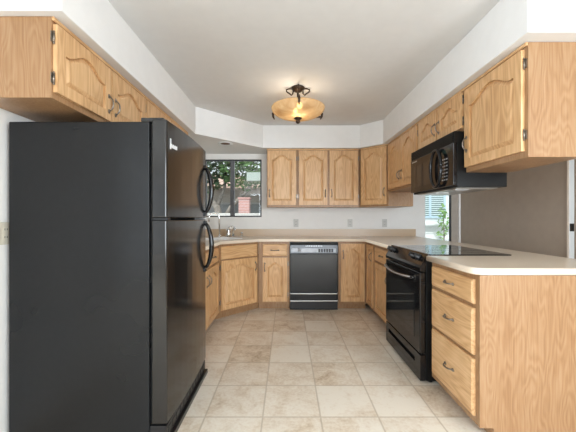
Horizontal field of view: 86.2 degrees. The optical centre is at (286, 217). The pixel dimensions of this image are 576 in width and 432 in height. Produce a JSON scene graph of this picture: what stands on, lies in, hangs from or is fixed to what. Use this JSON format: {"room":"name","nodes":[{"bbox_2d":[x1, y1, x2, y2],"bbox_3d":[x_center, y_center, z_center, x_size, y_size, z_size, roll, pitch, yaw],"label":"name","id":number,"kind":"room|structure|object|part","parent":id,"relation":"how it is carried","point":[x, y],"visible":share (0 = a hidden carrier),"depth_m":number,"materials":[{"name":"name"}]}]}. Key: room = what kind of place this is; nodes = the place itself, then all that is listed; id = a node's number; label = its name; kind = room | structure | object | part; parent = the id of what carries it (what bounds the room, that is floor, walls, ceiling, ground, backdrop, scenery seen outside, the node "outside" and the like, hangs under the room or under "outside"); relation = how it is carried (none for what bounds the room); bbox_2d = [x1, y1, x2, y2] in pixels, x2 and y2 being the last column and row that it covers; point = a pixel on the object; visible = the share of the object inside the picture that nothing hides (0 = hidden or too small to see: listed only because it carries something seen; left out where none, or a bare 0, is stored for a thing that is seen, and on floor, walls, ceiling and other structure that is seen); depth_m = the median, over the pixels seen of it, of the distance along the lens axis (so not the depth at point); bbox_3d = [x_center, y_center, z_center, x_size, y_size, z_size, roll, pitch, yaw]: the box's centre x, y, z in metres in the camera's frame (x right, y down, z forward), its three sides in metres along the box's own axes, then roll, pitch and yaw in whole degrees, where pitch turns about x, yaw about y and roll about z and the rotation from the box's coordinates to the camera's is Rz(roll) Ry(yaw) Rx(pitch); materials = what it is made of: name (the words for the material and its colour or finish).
{"room":"kitchen","nodes":[
{"label":"kitchen","id":0,"kind":"room"},
{"bbox_2d":[0,108,34,431],"bbox_3d":[-1.520,-0.035,2.570,0.100,2.430,3.940,0,0,0],"label":"wall","id":1,"kind":"structure","parent":0,"point":[6,116],"depth_m":1.60,"materials":[{"name":"beige paint"}]},
{"bbox_2d":[0,222,8,244],"bbox_3d":[-1.465,0.080,1.578,0.009,0.116,0.118,0,0,0],"label":"wall outlet","id":2,"kind":"object","parent":1,"relation":"attached to","point":[4,226],"visible":0.89,"depth_m":1.59,"materials":[{"name":"beige plastic"}]},
{"bbox_2d":[3,234,8,239],"bbox_3d":[-1.463,0.100,1.602,0.002,0.028,0.032,0,0,0],"label":"socket","id":3,"kind":"object","parent":2,"relation":"attached to","point":[5,236],"depth_m":1.60,"materials":[{"name":"beige plastic"}]},
{"bbox_2d":[0,16,145,121],"bbox_3d":[-1.257,-0.752,1.903,0.421,0.380,0.944,0,0,0],"label":"upper cabinet","id":4,"kind":"object","parent":1,"relation":"attached to","point":[48,74],"visible":0.92,"depth_m":1.51,"materials":[{"name":"brown wood"}]},
{"bbox_3d":[-1.090,-0.752,1.672,0.020,0.320,0.446,0,0,0],"label":"door","id":5,"kind":"part","parent":4,"relation":"part of","materials":[{"name":"brown wood"}]},
{"bbox_3d":[-1.091,-0.752,1.672,0.016,0.207,0.333,0,0,0],"label":"raised panel","id":6,"kind":"part","parent":4,"relation":"part of","materials":[{"name":"brown wood"}]},
{"bbox_3d":[-1.094,-0.933,1.905,0.012,0.018,0.936,0,0,0],"label":"molding","id":7,"kind":"part","parent":4,"relation":"part of","materials":[{"name":"brown wood"}]},
{"bbox_3d":[-1.063,-0.692,1.867,0.033,0.118,0.019,0,0,0],"label":"handle","id":8,"kind":"part","parent":4,"relation":"part of","materials":[{"name":"grey metal"}]},
{"bbox_3d":[-1.063,-0.692,1.939,0.033,0.118,0.019,0,0,0],"label":"handle","id":9,"kind":"part","parent":4,"relation":"part of","materials":[{"name":"grey metal"}]},
{"bbox_3d":[-1.090,-0.752,2.134,0.020,0.320,0.446,0,0,0],"label":"door","id":10,"kind":"part","parent":4,"relation":"part of","materials":[{"name":"brown wood"}]},
{"bbox_3d":[-1.091,-0.752,2.134,0.016,0.207,0.333,0,0,0],"label":"raised panel","id":11,"kind":"part","parent":4,"relation":"part of","materials":[{"name":"brown wood"}]},
{"bbox_2d":[145,97,187,134],"bbox_3d":[-1.257,-0.752,2.884,0.421,0.380,1.026,0,0,0],"label":"upper cabinet","id":12,"kind":"object","parent":1,"relation":"attached to","point":[152,110],"visible":0.16,"depth_m":2.55,"materials":[{"name":"brown wood"}]},
{"bbox_3d":[-1.090,-0.752,2.631,0.020,0.320,0.485,0,0,0],"label":"door","id":13,"kind":"part","parent":12,"relation":"part of","materials":[{"name":"brown wood"}]},
{"bbox_2d":[0,0,575,153],"bbox_3d":[0.095,-1.097,2.970,3.130,0.306,3.140,0,0,0],"label":"soffit","id":14,"kind":"structure","parent":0,"point":[509,24],"depth_m":2.17,"materials":[{"name":"white paint"}]},
{"bbox_2d":[218,142,232,145],"bbox_3d":[-0.780,-0.938,3.900,0.190,0.012,0.190,0,0,0],"label":"recessed light","id":15,"kind":"object","parent":14,"relation":"in","point":[219,143],"visible":1,"depth_m":3.88,"materials":[{"name":"white paint"}]},
{"bbox_2d":[388,122,417,191],"bbox_3d":[1.418,-0.634,3.451,0.363,0.615,0.897,0,0,0],"label":"upper cabinet","id":16,"kind":"object","parent":14,"relation":"attached to","point":[400,149],"visible":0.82,"depth_m":3.42,"materials":[{"name":"brown wood"}]},
{"bbox_3d":[1.281,-0.634,3.670,0.016,0.442,0.307,0,0,0],"label":"raised panel","id":17,"kind":"part","parent":16,"relation":"part of","materials":[{"name":"brown wood"}]},
{"bbox_3d":[1.280,-0.634,3.670,0.020,0.555,0.420,0,0,0],"label":"door","id":18,"kind":"part","parent":16,"relation":"part of","materials":[{"name":"brown wood"}]},
{"bbox_3d":[1.284,-0.933,3.451,0.012,0.018,0.897,0,0,0],"label":"molding","id":19,"kind":"part","parent":16,"relation":"part of","materials":[{"name":"brown wood"}]},
{"bbox_3d":[1.280,-0.634,3.240,0.020,0.555,0.420,0,0,0],"label":"door","id":20,"kind":"part","parent":16,"relation":"part of","materials":[{"name":"brown wood"}]},
{"bbox_3d":[1.281,-0.634,3.240,0.016,0.442,0.307,0,0,0],"label":"raised panel","id":21,"kind":"part","parent":16,"relation":"part of","materials":[{"name":"brown wood"}]},
{"bbox_2d":[418,88,464,149],"bbox_3d":[1.418,-0.787,2.611,0.363,0.310,0.778,0,0,0],"label":"upper cabinet","id":22,"kind":"object","parent":14,"relation":"attached to","point":[447,118],"visible":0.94,"depth_m":2.52,"materials":[{"name":"brown wood"}]},
{"bbox_3d":[1.280,-0.787,2.803,0.020,0.260,0.355,0,0,0],"label":"door","id":23,"kind":"part","parent":22,"relation":"part of","materials":[{"name":"brown wood"}]},
{"bbox_3d":[1.281,-0.787,2.803,0.016,0.147,0.242,0,0,0],"label":"raised panel","id":24,"kind":"part","parent":22,"relation":"part of","materials":[{"name":"brown wood"}]},
{"bbox_3d":[1.284,-0.933,2.611,0.012,0.018,0.778,0,0,0],"label":"molding","id":25,"kind":"part","parent":22,"relation":"part of","materials":[{"name":"brown wood"}]},
{"bbox_3d":[1.281,-0.787,2.428,0.016,0.147,0.242,0,0,0],"label":"raised panel","id":26,"kind":"part","parent":22,"relation":"part of","materials":[{"name":"brown wood"}]},
{"bbox_3d":[1.280,-0.787,2.428,0.020,0.260,0.355,0,0,0],"label":"door","id":27,"kind":"part","parent":22,"relation":"part of","materials":[{"name":"brown wood"}]},
{"bbox_2d":[411,131,506,194],"bbox_3d":[1.375,-0.421,2.604,0.425,0.414,0.762,0,0,0],"label":"microwave","id":28,"kind":"object","parent":22,"relation":"attached to","point":[437,168],"visible":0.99,"depth_m":2.35,"materials":[{"name":"black plastic"}]},
{"bbox_3d":[1.214,-0.392,2.703,0.028,0.310,0.565,0,0,0],"label":"door","id":29,"kind":"part","parent":28,"relation":"part of","materials":[{"name":"black ceramic"}]},
{"bbox_3d":[1.176,-0.390,2.440,0.026,0.315,0.195,0,0,0],"label":"handle","id":30,"kind":"part","parent":28,"relation":"part of","materials":[{"name":"black plastic"}]},
{"bbox_3d":[1.214,-0.392,2.320,0.028,0.310,0.194,0,0,0],"label":"control panel","id":31,"kind":"part","parent":28,"relation":"part of","materials":[{"name":"black plastic"}]},
{"bbox_3d":[1.404,-0.221,2.604,0.308,0.008,0.662,0,0,0],"label":"underside panel","id":32,"kind":"part","parent":28,"relation":"part of","materials":[{"name":"metal"}]},
{"bbox_2d":[462,42,575,172],"bbox_3d":[1.418,-0.634,1.933,0.363,0.615,0.572,0,0,0],"label":"upper cabinet","id":33,"kind":"object","parent":14,"relation":"attached to","point":[520,113],"visible":1,"depth_m":1.68,"materials":[{"name":"brown wood"}]},
{"bbox_3d":[1.253,-0.522,2.179,0.033,0.118,0.019,0,0,0],"label":"handle","id":34,"kind":"part","parent":33,"relation":"part of","materials":[{"name":"grey metal"}]},
{"bbox_3d":[1.281,-0.637,1.940,0.016,0.437,0.422,0,0,0],"label":"raised panel","id":35,"kind":"part","parent":33,"relation":"part of","materials":[{"name":"brown wood"}]},
{"bbox_3d":[1.280,-0.637,1.940,0.020,0.550,0.535,0,0,0],"label":"door","id":36,"kind":"part","parent":33,"relation":"part of","materials":[{"name":"brown wood"}]},
{"bbox_3d":[1.284,-0.933,1.933,0.012,0.018,0.572,0,0,0],"label":"molding","id":37,"kind":"part","parent":33,"relation":"part of","materials":[{"name":"brown wood"}]},
{"bbox_2d":[108,0,499,124],"bbox_3d":[-0.870,-1.280,-1.380,7.060,0.060,12.040,0,0,0],"label":"ceiling","id":38,"kind":"structure","parent":0,"point":[360,59],"depth_m":2.23,"materials":[{"name":"paint"}]},
{"bbox_2d":[271,84,324,123],"bbox_3d":[0.105,-1.076,2.929,0.516,0.348,0.552,0,0,0],"label":"ceiling light","id":39,"kind":"object","parent":38,"relation":"attached to","point":[297,109],"visible":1,"depth_m":2.83,"materials":[{"name":"beige glass"}]},
{"bbox_3d":[0.105,-1.009,2.950,0.510,0.102,0.510,0,0,0],"label":"lamp shade","id":40,"kind":"part","parent":39,"relation":"part of","materials":[{"name":"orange glass"}]},
{"bbox_2d":[177,303,485,431],"bbox_3d":[-0.870,1.210,-1.380,7.060,0.060,12.040,0,0,0],"label":"floor","id":41,"kind":"structure","parent":0,"point":[270,369],"depth_m":2.22,"materials":[{"name":"tile"}]},
{"bbox_2d":[9,118,213,431],"bbox_3d":[-0.992,0.329,1.970,0.888,1.702,0.765,0,0,0],"label":"refrigerator","id":42,"kind":"object","parent":41,"relation":"on","point":[108,266],"visible":1,"depth_m":1.59,"materials":[{"name":"black metal"}]},
{"bbox_3d":[-0.652,-0.256,1.970,0.092,0.509,0.765,0,0,0],"label":"freezer door","id":43,"kind":"part","parent":42,"relation":"part of","materials":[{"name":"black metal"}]},
{"bbox_3d":[-0.652,0.538,1.970,0.092,1.054,0.765,0,0,0],"label":"door","id":44,"kind":"part","parent":42,"relation":"part of","materials":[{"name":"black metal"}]},
{"bbox_3d":[-0.588,-0.207,2.313,0.079,0.360,0.036,0,0,0],"label":"handle","id":45,"kind":"part","parent":42,"relation":"part of","materials":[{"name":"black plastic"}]},
{"bbox_3d":[-0.588,0.207,2.313,0.079,0.360,0.036,0,0,0],"label":"handle","id":46,"kind":"part","parent":42,"relation":"part of","materials":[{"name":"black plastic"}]},
{"bbox_2d":[206,246,218,329],"bbox_3d":[-1.098,0.743,2.995,0.728,0.874,1.050,0,0,0],"label":"base cabinet","id":47,"kind":"object","parent":41,"relation":"on","point":[212,273],"visible":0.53,"depth_m":3.19,"materials":[{"name":"brown wood"}]},
{"bbox_3d":[-0.777,0.785,2.740,0.020,0.560,0.470,0,0,0],"label":"door","id":48,"kind":"part","parent":47,"relation":"part of","materials":[{"name":"brown wood"}]},
{"bbox_3d":[-0.777,0.410,3.230,0.020,0.150,0.470,0,0,0],"label":"drawer","id":49,"kind":"part","parent":47,"relation":"part of","materials":[{"name":"brown wood"}]},
{"bbox_3d":[-0.778,0.785,3.230,0.016,0.447,0.357,0,0,0],"label":"raised panel","id":50,"kind":"part","parent":47,"relation":"part of","materials":[{"name":"brown wood"}]},
{"bbox_2d":[214,242,258,319],"bbox_3d":[-0.917,0.743,4.029,1.095,0.874,1.012,0,0,0],"label":"base cabinet","id":51,"kind":"object","parent":41,"relation":"on","point":[238,263],"visible":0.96,"depth_m":3.70,"materials":[{"name":"brown wood"}]},
{"bbox_3d":[-0.571,0.780,3.724,0.020,0.570,0.530,0,0,45],"label":"door","id":52,"kind":"part","parent":51,"relation":"part of","materials":[{"name":"brown wood"}]},
{"bbox_3d":[-0.571,0.405,3.724,0.020,0.150,0.530,0,0,45],"label":"false drawer","id":53,"kind":"part","parent":51,"relation":"part of","materials":[{"name":"brown wood"}]},
{"bbox_3d":[-0.572,0.780,3.725,0.417,0.457,0.016,0,0,-45],"label":"raised panel","id":54,"kind":"part","parent":51,"relation":"part of","materials":[{"name":"brown wood"}]},
{"bbox_2d":[258,242,289,307],"bbox_3d":[-0.167,0.743,4.211,0.398,0.874,0.648,0,0,0],"label":"base cabinet","id":55,"kind":"object","parent":41,"relation":"on","point":[273,257],"visible":0.98,"depth_m":3.92,"materials":[{"name":"brown wood"}]},
{"bbox_3d":[-0.153,0.410,3.930,0.315,0.150,0.020,0,0,0],"label":"drawer","id":56,"kind":"part","parent":55,"relation":"part of","materials":[{"name":"brown wood"}]},
{"bbox_3d":[-0.153,0.785,3.930,0.315,0.560,0.020,0,0,0],"label":"door","id":57,"kind":"part","parent":55,"relation":"part of","materials":[{"name":"brown wood"}]},
{"bbox_3d":[-0.153,0.785,3.931,0.202,0.447,0.016,0,0,0],"label":"raised panel","id":58,"kind":"part","parent":55,"relation":"part of","materials":[{"name":"brown wood"}]},
{"bbox_2d":[290,242,337,309],"bbox_3d":[0.343,0.746,4.206,0.612,0.868,0.629,0,0,0],"label":"dishwasher","id":59,"kind":"object","parent":41,"relation":"on","point":[313,265],"visible":0.99,"depth_m":3.92,"materials":[{"name":"black plastic"}]},
{"bbox_3d":[0.343,1.118,3.955,0.612,0.108,0.030,0,0,0],"label":"kick plate","id":60,"kind":"part","parent":59,"relation":"part of","materials":[{"name":"black plastic"}]},
{"bbox_3d":[0.343,0.703,3.934,0.612,0.490,0.028,0,0,0],"label":"door panel","id":61,"kind":"part","parent":59,"relation":"part of","materials":[{"name":"black metal"}]},
{"bbox_3d":[0.343,0.382,3.928,0.612,0.136,0.040,0,0,0],"label":"control panel","id":62,"kind":"part","parent":59,"relation":"part of","materials":[{"name":"silver metal"}]},
{"bbox_3d":[0.343,1.010,3.937,0.612,0.076,0.022,0,0,0],"label":"access panel","id":63,"kind":"part","parent":59,"relation":"part of","materials":[{"name":"black metal"}]},
{"bbox_2d":[337,242,366,307],"bbox_3d":[0.840,0.743,4.211,0.364,0.874,0.648,0,0,0],"label":"base cabinet","id":64,"kind":"object","parent":41,"relation":"on","point":[351,292],"visible":0.88,"depth_m":3.92,"materials":[{"name":"brown wood"}]},
{"bbox_3d":[0.838,0.698,3.931,0.187,0.622,0.016,0,0,0],"label":"raised panel","id":65,"kind":"part","parent":64,"relation":"part of","materials":[{"name":"brown wood"}]},
{"bbox_2d":[366,243,387,323],"bbox_3d":[1.301,0.743,3.749,0.658,0.874,1.570,0,0,0],"label":"base cabinet","id":66,"kind":"object","parent":41,"relation":"on","point":[376,258],"visible":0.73,"depth_m":3.48,"materials":[{"name":"brown wood"}]},
{"bbox_3d":[1.016,0.698,3.776,0.016,0.644,0.169,0,0,0],"label":"raised panel","id":67,"kind":"part","parent":66,"relation":"part of","materials":[{"name":"brown wood"}]},
{"bbox_3d":[1.015,0.698,3.776,0.020,0.735,0.260,0,0,0],"label":"door","id":68,"kind":"part","parent":66,"relation":"part of","materials":[{"name":"brown wood"}]},
{"bbox_3d":[1.015,0.785,3.286,0.020,0.560,0.500,0,0,0],"label":"door","id":69,"kind":"part","parent":66,"relation":"part of","materials":[{"name":"brown wood"}]},
{"bbox_3d":[1.015,0.410,3.286,0.020,0.150,0.500,0,0,0],"label":"drawer","id":70,"kind":"part","parent":66,"relation":"part of","materials":[{"name":"brown wood"}]},
{"bbox_3d":[1.016,0.785,3.286,0.016,0.447,0.387,0,0,0],"label":"raised panel","id":71,"kind":"part","parent":66,"relation":"part of","materials":[{"name":"brown wood"}]},
{"bbox_2d":[206,236,575,274],"bbox_3d":[0.209,0.285,3.079,3.351,0.038,2.917,0,0,0],"label":"countertop","id":72,"kind":"structure","parent":66,"relation":"on","point":[519,262],"depth_m":2.13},
{"bbox_2d":[208,212,221,236],"bbox_3d":[-0.978,0.093,4.196,0.184,0.345,0.050,0,0,-23],"label":"water tap","id":73,"kind":"object","parent":72,"relation":"on","point":[212,212],"visible":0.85,"depth_m":4.20,"materials":[{"name":"silver metal"}]},
{"bbox_2d":[206,237,242,239],"bbox_3d":[-0.860,0.345,3.930,0.500,0.171,0.380,0,0,-45],"label":"sink","id":74,"kind":"object","parent":72,"relation":"in","point":[217,238],"visible":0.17,"depth_m":4.09,"materials":[{"name":"white ceramic"}]},
{"bbox_2d":[222,226,238,236],"bbox_3d":[-0.746,0.185,4.286,0.193,0.161,0.243,0,0,45],"label":"kitchen faucet","id":75,"kind":"object","parent":72,"relation":"on","point":[228,230],"visible":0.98,"depth_m":4.28,"materials":[{"name":"silver metal"}]},
{"bbox_2d":[384,245,510,381],"bbox_3d":[1.235,0.718,2.569,0.724,0.924,0.760,0,0,0],"label":"range","id":76,"kind":"object","parent":41,"relation":"on","point":[408,271],"visible":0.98,"depth_m":2.38,"materials":[{"name":"black metal"}]},
{"bbox_3d":[0.892,0.439,2.569,0.037,0.022,0.582,0,0,0],"label":"handle trim","id":77,"kind":"part","parent":76,"relation":"part of","materials":[{"name":"silver metal"}]},
{"bbox_3d":[0.911,0.441,2.569,0.067,0.037,0.650,0,0,0],"label":"handle","id":78,"kind":"part","parent":76,"relation":"part of","materials":[{"name":"metal"}]},
{"bbox_3d":[0.967,0.676,2.569,0.043,0.577,0.752,0,0,0],"label":"oven door","id":79,"kind":"part","parent":76,"relation":"part of","materials":[{"name":"black glass"}]},
{"bbox_3d":[0.969,1.070,2.569,0.039,0.180,0.752,0,0,0],"label":"storage drawer","id":80,"kind":"part","parent":76,"relation":"part of","materials":[{"name":"black metal"}]},
{"bbox_3d":[0.982,0.318,2.569,0.074,0.124,0.760,0,0,0],"label":"control panel","id":81,"kind":"part","parent":76,"relation":"part of","materials":[{"name":"black ceramic"}]},
{"bbox_3d":[0.964,0.282,2.389,0.038,0.051,0.052,30,0,0],"label":"knob","id":82,"kind":"part","parent":76,"relation":"part of","materials":[{"name":"black plastic"}]},
{"bbox_3d":[0.964,0.282,2.289,0.038,0.051,0.052,30,0,0],"label":"knob","id":83,"kind":"part","parent":76,"relation":"part of","materials":[{"name":"black plastic"}]},
{"bbox_2d":[396,245,510,255],"bbox_3d":[1.308,0.267,2.569,0.577,0.016,0.760,0,0,0],"label":"cooktop","id":84,"kind":"object","parent":76,"relation":"in","point":[431,250],"depth_m":2.45,"materials":[{"name":"black glass"}]},
{"bbox_2d":[432,262,575,431],"bbox_3d":[1.301,0.743,1.907,0.658,0.874,0.541,0,0,0],"label":"base cabinet","id":85,"kind":"object","parent":41,"relation":"on","point":[504,346],"visible":0.98,"depth_m":1.64,"materials":[{"name":"brown wood"}]},
{"bbox_3d":[0.988,0.920,1.911,0.033,0.019,0.118,0,0,0],"label":"handle","id":86,"kind":"part","parent":85,"relation":"part of","materials":[{"name":"grey metal"}]},
{"bbox_3d":[1.015,0.920,1.911,0.020,0.310,0.475,0,0,0],"label":"drawer","id":87,"kind":"part","parent":85,"relation":"part of","materials":[{"name":"brown wood"}]},
{"bbox_3d":[1.015,0.618,1.911,0.020,0.255,0.475,0,0,0],"label":"drawer","id":88,"kind":"part","parent":85,"relation":"part of","materials":[{"name":"brown wood"}]},
{"bbox_3d":[1.015,0.401,1.911,0.020,0.135,0.475,0,0,0],"label":"drawer","id":89,"kind":"part","parent":85,"relation":"part of","materials":[{"name":"brown wood"}]},
{"bbox_2d":[205,154,460,242],"bbox_3d":[0.545,-0.035,4.590,4.230,2.430,0.100,0,0,0],"label":"wall","id":90,"kind":"structure","parent":0,"point":[413,217],"depth_m":4.54,"materials":[{"name":"beige paint"}]},
{"bbox_2d":[206,160,261,216],"bbox_3d":[-0.795,-0.440,4.585,0.840,0.850,0.059,0,0,0],"label":"window","id":91,"kind":"structure","parent":90,"relation":"in","point":[232,162],"depth_m":4.56,"materials":[{"name":"clear glass"}]},
{"bbox_2d":[267,149,296,207],"bbox_3d":[-0.068,-0.545,4.342,0.415,0.794,0.391,0,0,0],"label":"upper cabinet","id":92,"kind":"object","parent":90,"relation":"attached to","point":[281,163],"visible":1,"depth_m":4.18,"materials":[{"name":"brown wood"}]},
{"bbox_3d":[-0.068,-0.933,4.194,0.415,0.018,0.012,0,0,0],"label":"molding","id":93,"kind":"part","parent":92,"relation":"part of","materials":[{"name":"brown wood"}]},
{"bbox_3d":[-0.070,-0.545,4.191,0.272,0.626,0.016,0,0,0],"label":"raised panel","id":94,"kind":"part","parent":92,"relation":"part of","materials":[{"name":"brown wood"}]},
{"bbox_2d":[294,219,297,226],"bbox_3d":[0.133,0.075,4.535,0.072,0.116,0.009,0,0,0],"label":"wall outlet","id":95,"kind":"object","parent":90,"relation":"attached to","point":[295,220],"visible":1,"depth_m":4.53,"materials":[{"name":"grey plastic"}]},
{"bbox_2d":[206,229,415,235],"bbox_3d":[0.223,0.214,4.528,3.335,0.104,0.020,0,0,0],"label":"backsplash","id":96,"kind":"structure","parent":90,"relation":"attached to","point":[246,232],"depth_m":4.52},
{"bbox_2d":[297,149,359,207],"bbox_3d":[0.565,-0.545,4.342,0.846,0.794,0.391,0,0,0],"label":"upper cabinet","id":97,"kind":"object","parent":90,"relation":"attached to","point":[326,178],"visible":1,"depth_m":4.18,"materials":[{"name":"brown wood"}]},
{"bbox_3d":[0.356,-0.545,4.190,0.385,0.739,0.020,0,0,0],"label":"door","id":98,"kind":"part","parent":97,"relation":"part of","materials":[{"name":"brown wood"}]},
{"bbox_3d":[0.356,-0.545,4.191,0.272,0.626,0.016,0,0,0],"label":"raised panel","id":99,"kind":"part","parent":97,"relation":"part of","materials":[{"name":"brown wood"}]},
{"bbox_3d":[0.565,-0.933,4.194,0.846,0.018,0.012,0,0,0],"label":"molding","id":100,"kind":"part","parent":97,"relation":"part of","materials":[{"name":"brown wood"}]},
{"bbox_3d":[0.770,-0.545,4.190,0.385,0.739,0.020,0,0,0],"label":"door","id":101,"kind":"part","parent":97,"relation":"part of","materials":[{"name":"brown wood"}]},
{"bbox_3d":[0.770,-0.545,4.191,0.272,0.626,0.016,0,0,0],"label":"raised panel","id":102,"kind":"part","parent":97,"relation":"part of","materials":[{"name":"brown wood"}]},
{"bbox_2d":[348,219,351,226],"bbox_3d":[0.929,0.075,4.535,0.072,0.116,0.009,0,0,0],"label":"wall outlet","id":103,"kind":"object","parent":90,"relation":"attached to","point":[349,220],"visible":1,"depth_m":4.53,"materials":[{"name":"grey plastic"}]},
{"bbox_2d":[382,219,386,226],"bbox_3d":[1.437,0.075,4.535,0.072,0.116,0.009,0,0,0],"label":"wall outlet","id":104,"kind":"object","parent":90,"relation":"attached to","point":[384,221],"visible":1,"depth_m":4.53,"materials":[{"name":"grey plastic"}]},
{"bbox_2d":[357,144,412,207],"bbox_3d":[1.298,-0.545,4.220,0.605,0.794,0.634,0,0,0],"label":"upper cabinet","id":105,"kind":"object","parent":90,"relation":"attached to","point":[374,192],"visible":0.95,"depth_m":4.01,"materials":[{"name":"brown wood"}]},
{"bbox_3d":[1.136,-0.545,4.046,0.254,0.626,0.016,0,0,45],"label":"raised panel","id":106,"kind":"part","parent":105,"relation":"part of","materials":[{"name":"brown wood"}]},
{"bbox_3d":[1.138,-0.933,4.048,0.393,0.018,0.012,0,0,45],"label":"molding","id":107,"kind":"part","parent":105,"relation":"part of","materials":[{"name":"brown wood"}]},
{"bbox_3d":[1.135,-0.545,4.045,0.367,0.739,0.020,0,0,45],"label":"door","id":108,"kind":"part","parent":105,"relation":"part of","materials":[{"name":"brown wood"}]},
{"bbox_2d":[449,194,457,241],"bbox_3d":[2.285,0.160,4.590,0.500,2.040,0.060,0,0,0],"label":"door","id":109,"kind":"structure","parent":90,"relation":"in","point":[453,199],"depth_m":4.56,"materials":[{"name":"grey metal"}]},
{"bbox_2d":[461,159,575,258],"bbox_3d":[2.575,-0.035,-1.430,0.030,2.430,11.940,0,0,0],"label":"wall","id":110,"kind":"structure","parent":0,"point":[528,214],"depth_m":3.33,"materials":[{"name":"beige paint"}]},
{"bbox_2d":[566,160,568,257],"bbox_3d":[2.576,0.155,2.808,0.057,2.050,0.019,0,0,0],"label":"trim","id":111,"kind":"structure","parent":110,"relation":"attached to","point":[567,162],"depth_m":2.80,"materials":[{"name":"beige paint"}]},
{"bbox_2d":[569,159,573,258],"bbox_3d":[2.591,0.155,2.752,0.058,2.050,0.094,0,0,0],"label":"door","id":112,"kind":"structure","parent":110,"relation":"in","point":[571,162],"depth_m":2.79,"materials":[{"name":"white paint"}]},
{"label":"outside","id":113,"kind":"structure","parent":0,"visible":0},
{"bbox_3d":[0.000,1.230,10.330,18.000,0.060,11.340,0,0,0],"label":"ground","id":114,"kind":"structure","parent":113,"visible":0},
{"bbox_2d":[207,203,259,212],"bbox_3d":[-2.800,0.350,10.100,9.400,1.700,0.300,0,0,0],"label":"wall","id":115,"kind":"structure","parent":114,"relation":"on","point":[254,207],"depth_m":10.00,"materials":[{"name":"paint"}]},
{"bbox_2d":[207,213,259,215],"bbox_3d":[-1.525,0.540,7.780,2.150,1.320,0.160,0,0,0],"label":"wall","id":116,"kind":"structure","parent":114,"relation":"on","point":[213,214],"depth_m":7.70,"materials":[{"name":"white paint"}]},
{"bbox_2d":[207,162,259,212],"bbox_3d":[-1.892,-0.637,8.826,3.204,3.689,1.633,0,0,7],"label":"tree","id":117,"kind":"object","parent":114,"relation":"on","point":[221,169],"visible":0.29,"depth_m":8.67,"materials":[{"name":"green plant"}]},
{"bbox_3d":[-2.452,-1.551,8.891,2.078,1.861,1.665,0,0,0],"label":"crown","id":118,"kind":"part","parent":117,"relation":"part of","materials":[{"name":"green plant"}]},
{"bbox_3d":[-1.137,-1.546,8.663,1.657,1.644,1.498,0,0,0],"label":"crown","id":119,"kind":"part","parent":117,"relation":"part of","materials":[{"name":"green plant"}]},
{"bbox_2d":[207,176,259,202],"bbox_3d":[-3.000,-0.400,14.150,7.000,3.200,3.700,0,0,0],"label":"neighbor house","id":120,"kind":"structure","parent":114,"relation":"on","point":[254,194],"depth_m":13.00,"materials":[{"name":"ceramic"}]},
{"bbox_2d":[238,197,250,212],"bbox_3d":[-1.131,0.330,8.210,0.320,1.740,0.300,0,0,0],"label":"brick pillar","id":121,"kind":"structure","parent":114,"relation":"on","point":[244,202],"depth_m":8.08,"materials":[{"name":"pink brick"}]},
{"bbox_2d":[247,172,259,180],"bbox_3d":[0.340,0.050,7.470,2.620,2.300,0.140,0,0,0],"label":"patio cover","id":122,"kind":"object","parent":114,"relation":"on","point":[251,176],"visible":0.18,"depth_m":7.40,"materials":[{"name":"white"}]},
{"bbox_2d":[425,195,448,240],"bbox_3d":[4.025,-0.250,8.530,2.450,2.900,2.140,0,0,0],"label":"cottage","id":123,"kind":"structure","parent":114,"relation":"on","point":[433,203],"depth_m":7.58,"materials":[{"name":"white"}]},
{"bbox_2d":[436,203,448,239],"bbox_3d":[3.673,0.424,7.247,0.302,1.554,0.292,0,0,0],"label":"shrub","id":124,"kind":"object","parent":114,"relation":"on","point":[443,211],"visible":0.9,"depth_m":7.24,"materials":[{"name":"green plant"}]},
{"bbox_3d":[3.688,0.500,7.250,0.055,1.401,0.040,0,0,0],"label":"stem","id":125,"kind":"part","parent":124,"relation":"part of","materials":[{"name":"green plant"}]}
]}

